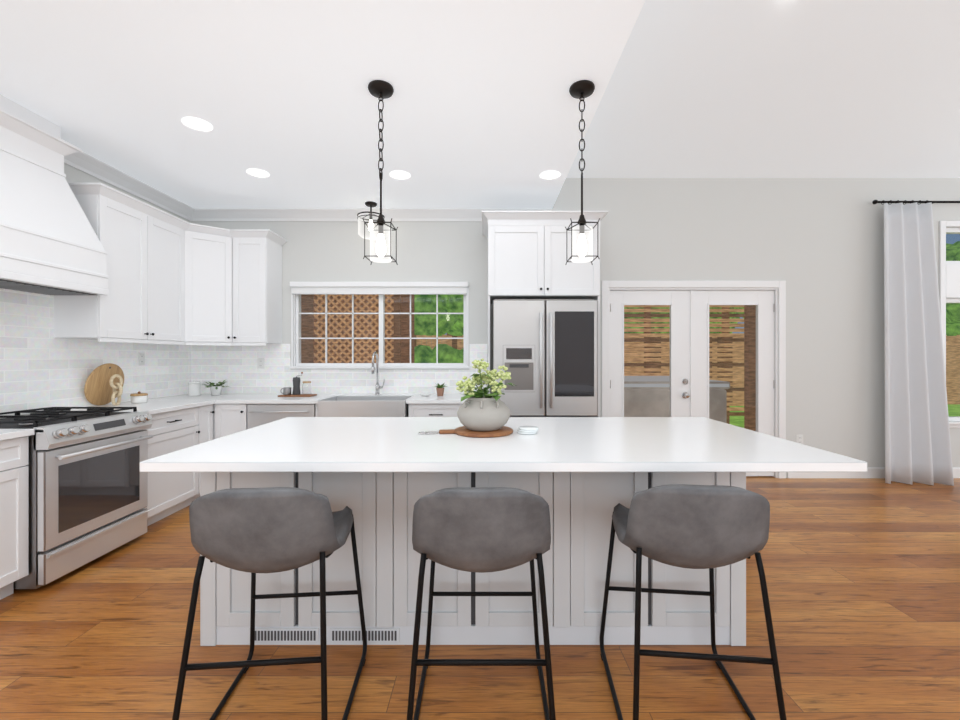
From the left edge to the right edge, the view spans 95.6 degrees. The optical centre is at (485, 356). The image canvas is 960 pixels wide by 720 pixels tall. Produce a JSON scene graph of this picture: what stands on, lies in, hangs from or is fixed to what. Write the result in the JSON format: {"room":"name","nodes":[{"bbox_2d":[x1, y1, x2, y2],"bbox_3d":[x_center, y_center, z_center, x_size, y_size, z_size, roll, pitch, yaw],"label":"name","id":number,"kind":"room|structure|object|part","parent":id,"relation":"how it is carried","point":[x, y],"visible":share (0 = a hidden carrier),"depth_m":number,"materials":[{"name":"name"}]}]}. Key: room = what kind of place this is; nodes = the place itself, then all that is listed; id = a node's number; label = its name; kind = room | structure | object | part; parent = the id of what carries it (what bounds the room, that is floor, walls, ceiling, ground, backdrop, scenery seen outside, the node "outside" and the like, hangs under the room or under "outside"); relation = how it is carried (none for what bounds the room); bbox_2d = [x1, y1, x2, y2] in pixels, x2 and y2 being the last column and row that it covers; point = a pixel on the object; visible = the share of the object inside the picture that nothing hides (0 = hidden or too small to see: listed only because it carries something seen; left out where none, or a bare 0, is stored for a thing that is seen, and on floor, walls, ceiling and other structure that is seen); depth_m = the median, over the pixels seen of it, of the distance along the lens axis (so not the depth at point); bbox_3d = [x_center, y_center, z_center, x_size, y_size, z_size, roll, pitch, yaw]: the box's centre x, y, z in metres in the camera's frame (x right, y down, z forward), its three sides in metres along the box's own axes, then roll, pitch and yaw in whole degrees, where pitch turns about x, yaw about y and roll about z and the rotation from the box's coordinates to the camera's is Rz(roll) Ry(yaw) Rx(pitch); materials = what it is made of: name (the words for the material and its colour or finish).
{"room":"kitchen","nodes":[
{"label":"kitchen","id":0,"kind":"room"},
{"bbox_2d":[0,163,190,418],"bbox_3d":[-3.296,-1.780,0.693,0.168,6.200,8.105,0,0,0],"label":"wall","id":1,"kind":"structure","parent":0,"point":[38,369],"depth_m":3.28,"materials":[{"name":"white tile"}]},
{"bbox_2d":[0,94,107,294],"bbox_3d":[-3.006,-1.018,2.773,0.423,1.139,0.897,0,0,0],"label":"range hood","id":2,"kind":"object","parent":1,"relation":"attached to","point":[49,245],"visible":1,"depth_m":2.80,"materials":[{"name":"white wood"}]},
{"bbox_2d":[138,353,144,364],"bbox_3d":[-3.207,0.020,4.050,0.008,0.115,0.075,0,0,0],"label":"outlet","id":3,"kind":"object","parent":1,"relation":"attached to","point":[141,356],"visible":1,"depth_m":4.05,"materials":[{"name":"white plastic"}]},
{"bbox_2d":[54,183,286,345],"bbox_3d":[-2.691,-0.694,3.958,1.052,1.158,1.568,0,0,0],"label":"upper cabinet","id":4,"kind":"object","parent":1,"relation":"attached to","point":[173,280],"visible":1,"depth_m":3.98,"materials":[{"name":"white wood"}]},
{"bbox_2d":[64,151,551,220],"bbox_3d":[-1.255,-1.534,1.022,3.928,0.110,7.444,0,0,0],"label":"crown molding","id":5,"kind":"structure","parent":1,"relation":"attached to","point":[82,161],"depth_m":4.65,"materials":[{"name":"white wood"}]},
{"bbox_2d":[0,0,644,207],"bbox_3d":[-1.255,-3.235,0.772,3.930,3.290,7.945,0,0,0],"label":"ceiling","id":6,"kind":"structure","parent":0,"point":[481,105],"depth_m":2.60,"materials":[{"name":"white paint"}]},
{"bbox_2d":[181,117,212,131],"bbox_3d":[-1.970,-1.587,2.970,0.180,0.006,0.180,0,0,0],"label":"recessed light","id":7,"kind":"object","parent":6,"relation":"in","point":[193,123],"visible":1,"depth_m":2.96,"materials":[{"name":"white"}]},
{"bbox_2d":[246,169,269,177],"bbox_3d":[-1.970,-1.587,3.760,0.180,0.006,0.180,0,0,0],"label":"recessed light","id":8,"kind":"object","parent":6,"relation":"in","point":[253,172],"visible":1,"depth_m":3.76,"materials":[{"name":"white"}]},
{"bbox_2d":[357,201,384,239],"bbox_3d":[-1.190,-1.412,4.500,0.276,0.354,0.276,0,0,0],"label":"ceiling light","id":9,"kind":"object","parent":6,"relation":"attached to","point":[370,204],"depth_m":4.49,"materials":[{"name":"glass"}]},
{"bbox_2d":[362,80,397,264],"bbox_3d":[-0.620,-1.074,2.566,0.171,1.030,0.171,0,0,0],"label":"pendant light","id":10,"kind":"object","parent":6,"relation":"hanging from","point":[380,89],"visible":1,"depth_m":2.55,"materials":[{"name":"black metal"}]},
{"bbox_2d":[390,171,409,179],"bbox_3d":[-0.750,-1.587,3.800,0.180,0.006,0.180,0,0,0],"label":"recessed light","id":11,"kind":"object","parent":6,"relation":"in","point":[401,175],"visible":1,"depth_m":3.80,"materials":[{"name":"white"}]},
{"bbox_2d":[540,171,560,179],"bbox_3d":[0.560,-1.587,3.800,0.180,0.006,0.180,0,0,0],"label":"recessed light","id":12,"kind":"object","parent":6,"relation":"in","point":[548,175],"visible":1,"depth_m":3.80,"materials":[{"name":"white"}]},
{"bbox_2d":[565,80,599,264],"bbox_3d":[0.566,-1.074,2.566,0.171,1.030,0.171,0,0,0],"label":"pendant light","id":13,"kind":"object","parent":6,"relation":"hanging from","point":[582,89],"visible":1,"depth_m":2.55,"materials":[{"name":"black metal"}]},
{"bbox_2d":[0,476,959,719],"bbox_3d":[1.890,1.350,0.772,10.540,0.060,8.265,0,0,0],"label":"floor","id":14,"kind":"structure","parent":0,"point":[862,575],"depth_m":1.92,"materials":[{"name":"brown wood"}]},
{"bbox_2d":[0,429,34,599],"bbox_3d":[-2.866,0.860,1.915,0.702,0.920,1.030,0,0,0],"label":"base cabinet","id":15,"kind":"object","parent":14,"relation":"on","point":[13,442],"visible":1,"depth_m":2.35,"materials":[{"name":"white wood"}]},
{"bbox_2d":[0,407,152,588],"bbox_3d":[-2.796,0.832,2.812,0.777,0.937,0.751,0,0,0],"label":"range","id":16,"kind":"object","parent":14,"relation":"on","point":[87,489],"visible":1,"depth_m":2.68,"materials":[{"name":"silver metal"}]},
{"bbox_2d":[70,394,466,525],"bbox_3d":[-1.601,0.860,3.967,3.231,0.920,1.549,0,0,0],"label":"base cabinet","id":17,"kind":"object","parent":14,"relation":"on","point":[179,422],"visible":0.34,"depth_m":3.82,"materials":[{"name":"white wood"}]},
{"bbox_2d":[84,363,123,405],"bbox_3d":[-3.160,0.227,3.610,0.092,0.351,0.356,0,0,0],"label":"cutting board","id":18,"kind":"object","parent":17,"relation":"on","point":[97,389],"visible":0.88,"depth_m":3.57,"materials":[{"name":"brown wood"}]},
{"bbox_2d":[109,374,122,405],"bbox_3d":[-3.057,0.275,3.602,0.085,0.268,0.104,0,0,-29],"label":"decorative wood links","id":19,"kind":"object","parent":17,"relation":"on","point":[117,385],"visible":1,"depth_m":3.59,"materials":[{"name":"beige wood"}]},
{"bbox_2d":[130,391,147,402],"bbox_3d":[-3.030,0.349,3.800,0.122,0.099,0.122,0,0,0],"label":"trinket box","id":20,"kind":"object","parent":17,"relation":"on","point":[139,397],"visible":1,"depth_m":3.76,"materials":[{"name":"white ceramic"}]},
{"bbox_2d":[188,380,200,395],"bbox_3d":[-3.020,0.318,4.505,0.110,0.161,0.110,0,0,0],"label":"canister","id":21,"kind":"object","parent":17,"relation":"on","point":[193,387],"visible":1,"depth_m":4.46,"materials":[{"name":"white ceramic"}]},
{"bbox_2d":[202,379,228,395],"bbox_3d":[-2.829,0.319,4.540,0.248,0.160,0.253,0,0,27],"label":"potted plant","id":22,"kind":"object","parent":17,"relation":"on","point":[216,389],"visible":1,"depth_m":4.51,"materials":[{"name":"green plant"}]},
{"bbox_2d":[278,372,316,396],"bbox_3d":[-1.925,0.275,4.445,0.330,0.248,0.180,0,0,0],"label":"board","id":23,"kind":"object","parent":17,"relation":"on","point":[296,380],"visible":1,"depth_m":4.42,"materials":[{"name":"brown wood"}]},
{"bbox_2d":[318,396,412,416],"bbox_3d":[-1.153,0.534,4.268,0.806,0.261,0.486,0,0,0],"label":"farmhouse sink","id":24,"kind":"object","parent":17,"relation":"in","point":[336,406],"visible":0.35,"depth_m":4.03,"materials":[{"name":"silver metal"}]},
{"bbox_2d":[371,352,384,394],"bbox_3d":[-1.118,0.171,4.507,0.114,0.456,0.226,0,0,0],"label":"faucet","id":25,"kind":"object","parent":17,"relation":"on","point":[378,387],"visible":1,"depth_m":4.58,"materials":[{"name":"silver metal"}]},
{"bbox_2d":[432,383,446,395],"bbox_3d":[-0.473,0.328,4.473,0.174,0.141,0.133,0,0,-14],"label":"succulent pot","id":26,"kind":"object","parent":17,"relation":"on","point":[440,388],"visible":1,"depth_m":4.45,"materials":[{"name":"beige ceramic"}]},
{"bbox_2d":[172,487,366,719],"bbox_3d":[-0.754,0.869,1.621,0.508,0.901,0.613,0,0,-5],"label":"stool","id":27,"kind":"object","parent":14,"relation":"on","point":[269,529],"visible":1,"depth_m":1.40,"materials":[{"name":"black metal"}]},
{"bbox_2d":[247,404,315,428],"bbox_3d":[-1.920,0.879,4.354,0.632,0.881,0.663,0,0,0],"label":"dishwasher","id":28,"kind":"object","parent":14,"relation":"on","point":[257,414],"visible":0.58,"depth_m":4.07,"materials":[{"name":"silver metal"}]},
{"bbox_2d":[407,487,555,719],"bbox_3d":[-0.015,0.869,1.626,0.508,0.901,0.613,0,0,0],"label":"stool","id":29,"kind":"object","parent":14,"relation":"on","point":[469,529],"visible":1,"depth_m":1.40,"materials":[{"name":"black metal"}]},
{"bbox_2d":[139,417,866,645],"bbox_3d":[0.067,0.860,2.279,2.777,0.920,1.243,0,0,0],"label":"kitchen island","id":30,"kind":"object","parent":14,"relation":"on","point":[378,468],"visible":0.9,"depth_m":1.99,"materials":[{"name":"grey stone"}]},
{"bbox_2d":[418,426,512,437],"bbox_3d":[-0.105,0.390,2.300,0.495,0.018,0.310,0,0,0],"label":"serving board","id":31,"kind":"object","parent":30,"relation":"on","point":[462,431],"visible":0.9,"depth_m":2.22,"materials":[{"name":"brown wood"}]},
{"bbox_2d":[456,358,515,430],"bbox_3d":[0.005,0.193,2.300,0.327,0.373,0.282,0,0,0],"label":"vase","id":32,"kind":"object","parent":31,"relation":"on","point":[481,411],"visible":1,"depth_m":2.22,"materials":[{"name":"white ceramic"}]},
{"bbox_2d":[517,426,538,434],"bbox_3d":[0.219,0.383,2.282,0.114,0.031,0.112,0,0,0],"label":"coasters","id":33,"kind":"object","parent":30,"relation":"on","point":[526,430],"visible":1,"depth_m":2.24,"materials":[{"name":"white ceramic"}]},
{"bbox_2d":[482,211,607,416],"bbox_3d":[0.543,-0.013,4.372,1.166,2.667,0.740,0,0,0],"label":"cabinet","id":34,"kind":"object","parent":14,"relation":"on","point":[527,249],"visible":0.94,"depth_m":4.07,"materials":[{"name":"white wood"}]},
{"bbox_2d":[492,299,597,416],"bbox_3d":[0.542,0.389,4.306,0.956,1.862,0.818,0,0,0],"label":"fridge","id":35,"kind":"object","parent":14,"relation":"on","point":[549,347],"depth_m":3.96,"materials":[{"name":"silver metal"}]},
{"bbox_2d":[600,484,786,719],"bbox_3d":[0.734,0.869,1.651,0.508,0.901,0.613,0,0,6],"label":"stool","id":36,"kind":"object","parent":14,"relation":"on","point":[710,527],"visible":1,"depth_m":1.43,"materials":[{"name":"black metal"}]},
{"bbox_2d":[191,178,959,477],"bbox_3d":[1.890,-1.780,4.825,10.540,6.200,0.160,0,0,0],"label":"wall","id":37,"kind":"structure","parent":0,"point":[822,237],"depth_m":4.75,"materials":[{"name":"grey paint"}]},
{"bbox_2d":[191,344,486,393],"bbox_3d":[-1.599,0.127,4.741,3.226,0.544,0.008,0,0,0],"label":"tiled wall","id":38,"kind":"structure","parent":37,"relation":"attached to","point":[215,364],"depth_m":4.74,"materials":[{"name":"white tile"}]},
{"bbox_2d":[257,358,263,368],"bbox_3d":[-2.450,0.070,4.732,0.075,0.115,0.008,0,0,0],"label":"outlet","id":39,"kind":"object","parent":38,"relation":"attached to","point":[260,361],"visible":1,"depth_m":4.73,"materials":[{"name":"white plastic"}]},
{"bbox_2d":[289,282,468,368],"bbox_3d":[-1.155,-0.343,4.772,1.950,0.940,0.165,0,0,0],"label":"kitchen window","id":40,"kind":"structure","parent":37,"relation":"in","point":[297,288],"depth_m":4.71,"materials":[{"name":"white wood"}]},
{"bbox_2d":[610,290,774,475],"bbox_3d":[2.260,0.288,4.762,1.812,2.039,0.116,0,0,0],"label":"doors","id":41,"kind":"structure","parent":37,"relation":"in","point":[689,309],"depth_m":4.78,"materials":[{"name":"white wood"}]},
{"bbox_2d":[602,281,785,477],"bbox_3d":[2.260,0.245,4.815,2.000,2.150,0.178,0,0,0],"label":"trim","id":42,"kind":"structure","parent":37,"relation":"attached to","point":[779,287],"depth_m":4.73,"materials":[{"name":"white wood"}]},
{"bbox_3d":[2.260,0.245,4.815,2.000,2.150,0.178,0,0,0],"label":"door casing","id":43,"kind":"part","parent":42,"relation":"part of","materials":[{"name":"white wood"}]},
{"bbox_2d":[796,435,802,443],"bbox_3d":[3.420,0.905,4.740,0.075,0.115,0.008,0,0,0],"label":"wall outlet","id":44,"kind":"object","parent":37,"relation":"attached to","point":[799,438],"visible":0.87,"depth_m":4.74,"materials":[{"name":"white plastic"}]},
{"bbox_2d":[787,467,959,477],"bbox_3d":[4.065,1.262,4.737,5.870,0.115,0.014,0,0,0],"label":"baseboard","id":45,"kind":"structure","parent":37,"relation":"attached to","point":[872,472],"depth_m":4.73,"materials":[{"name":"white wood"}]},
{"bbox_2d":[872,200,959,203],"bbox_3d":[5.515,-1.655,4.682,2.769,0.050,0.122,0,0,0],"label":"curtain rod","id":46,"kind":"object","parent":37,"relation":"attached to","point":[874,201],"depth_m":4.63,"materials":[{"name":"black metal"}]},
{"bbox_2d":[881,200,953,485],"bbox_3d":[4.507,-0.180,4.554,0.686,2.988,0.228,0,0,0],"label":"curtain","id":47,"kind":"object","parent":46,"relation":"hanging from","point":[917,431],"visible":1,"depth_m":4.56,"materials":[{"name":"white fabric"}]},
{"bbox_2d":[939,221,959,427],"bbox_3d":[5.650,-0.355,4.777,1.460,2.250,0.155,0,0,0],"label":"window","id":48,"kind":"structure","parent":37,"relation":"in","point":[949,271],"depth_m":4.73,"materials":[{"name":"white wood"}]},
{"bbox_2d":[566,0,959,177],"bbox_3d":[3.855,-3.219,0.772,6.290,2.534,7.945,0,0,0],"label":"ceiling","id":49,"kind":"structure","parent":0,"point":[696,88],"depth_m":3.72,"materials":[{"name":"white paint"}]},
{"label":"outside","id":50,"kind":"structure","parent":0,"visible":0},
{"bbox_2d":[730,404,959,427],"bbox_3d":[10.000,1.390,24.457,52.000,0.100,39.085,0,0,0],"label":"lawn","id":51,"kind":"structure","parent":50,"point":[953,409],"depth_m":10.14,"materials":[{"name":"green plant"}]},
{"bbox_2d":[414,344,463,362],"bbox_3d":[-4.166,0.503,11.147,8.060,1.675,1.481,0,0,0],"label":"shrubs","id":52,"kind":"object","parent":51,"relation":"on","point":[446,353],"visible":0.02,"depth_m":10.84,"materials":[{"name":"green plant"}]},
{"bbox_2d":[414,335,959,403],"bbox_3d":[9.562,0.350,12.135,49.125,1.940,0.060,0,0,0],"label":"fence","id":53,"kind":"object","parent":51,"relation":"on","point":[952,342],"visible":0.06,"depth_m":12.11,"materials":[{"name":"brown wood"}]},
{"bbox_2d":[414,241,959,372],"bbox_3d":[9.939,-3.059,15.715,51.305,8.797,8.665,0,0,0],"label":"trees","id":54,"kind":"object","parent":51,"relation":"on","point":[424,324],"visible":0.05,"depth_m":13.21,"materials":[{"name":"green plant"}]},
{"bbox_3d":[-0.050,1.330,6.590,7.900,0.020,3.330,0,0,0],"label":"patio","id":55,"kind":"object","parent":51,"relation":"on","visible":0},
{"bbox_2d":[301,294,413,362],"bbox_3d":[-2.025,-0.280,6.805,2.950,3.200,2.200,0,0,0],"label":"lattice","id":56,"kind":"object","parent":55,"relation":"on","point":[312,325],"visible":0.27,"depth_m":7.36,"materials":[{"name":"brown wood"}]},
{"bbox_2d":[624,376,729,422],"bbox_3d":[2.200,0.835,7.155,2.560,0.970,1.960,0,0,0],"label":"hot tub","id":57,"kind":"object","parent":55,"relation":"on","point":[644,396],"visible":0.25,"depth_m":6.21,"materials":[{"name":"grey"}]},
{"bbox_2d":[624,305,755,430],"bbox_3d":[3.100,-0.205,7.030,6.100,3.050,2.750,0,0,0],"label":"wooden fence","id":58,"kind":"object","parent":55,"relation":"on","point":[749,315],"visible":0.11,"depth_m":8.29,"materials":[{"name":"brown wood"}]}
]}

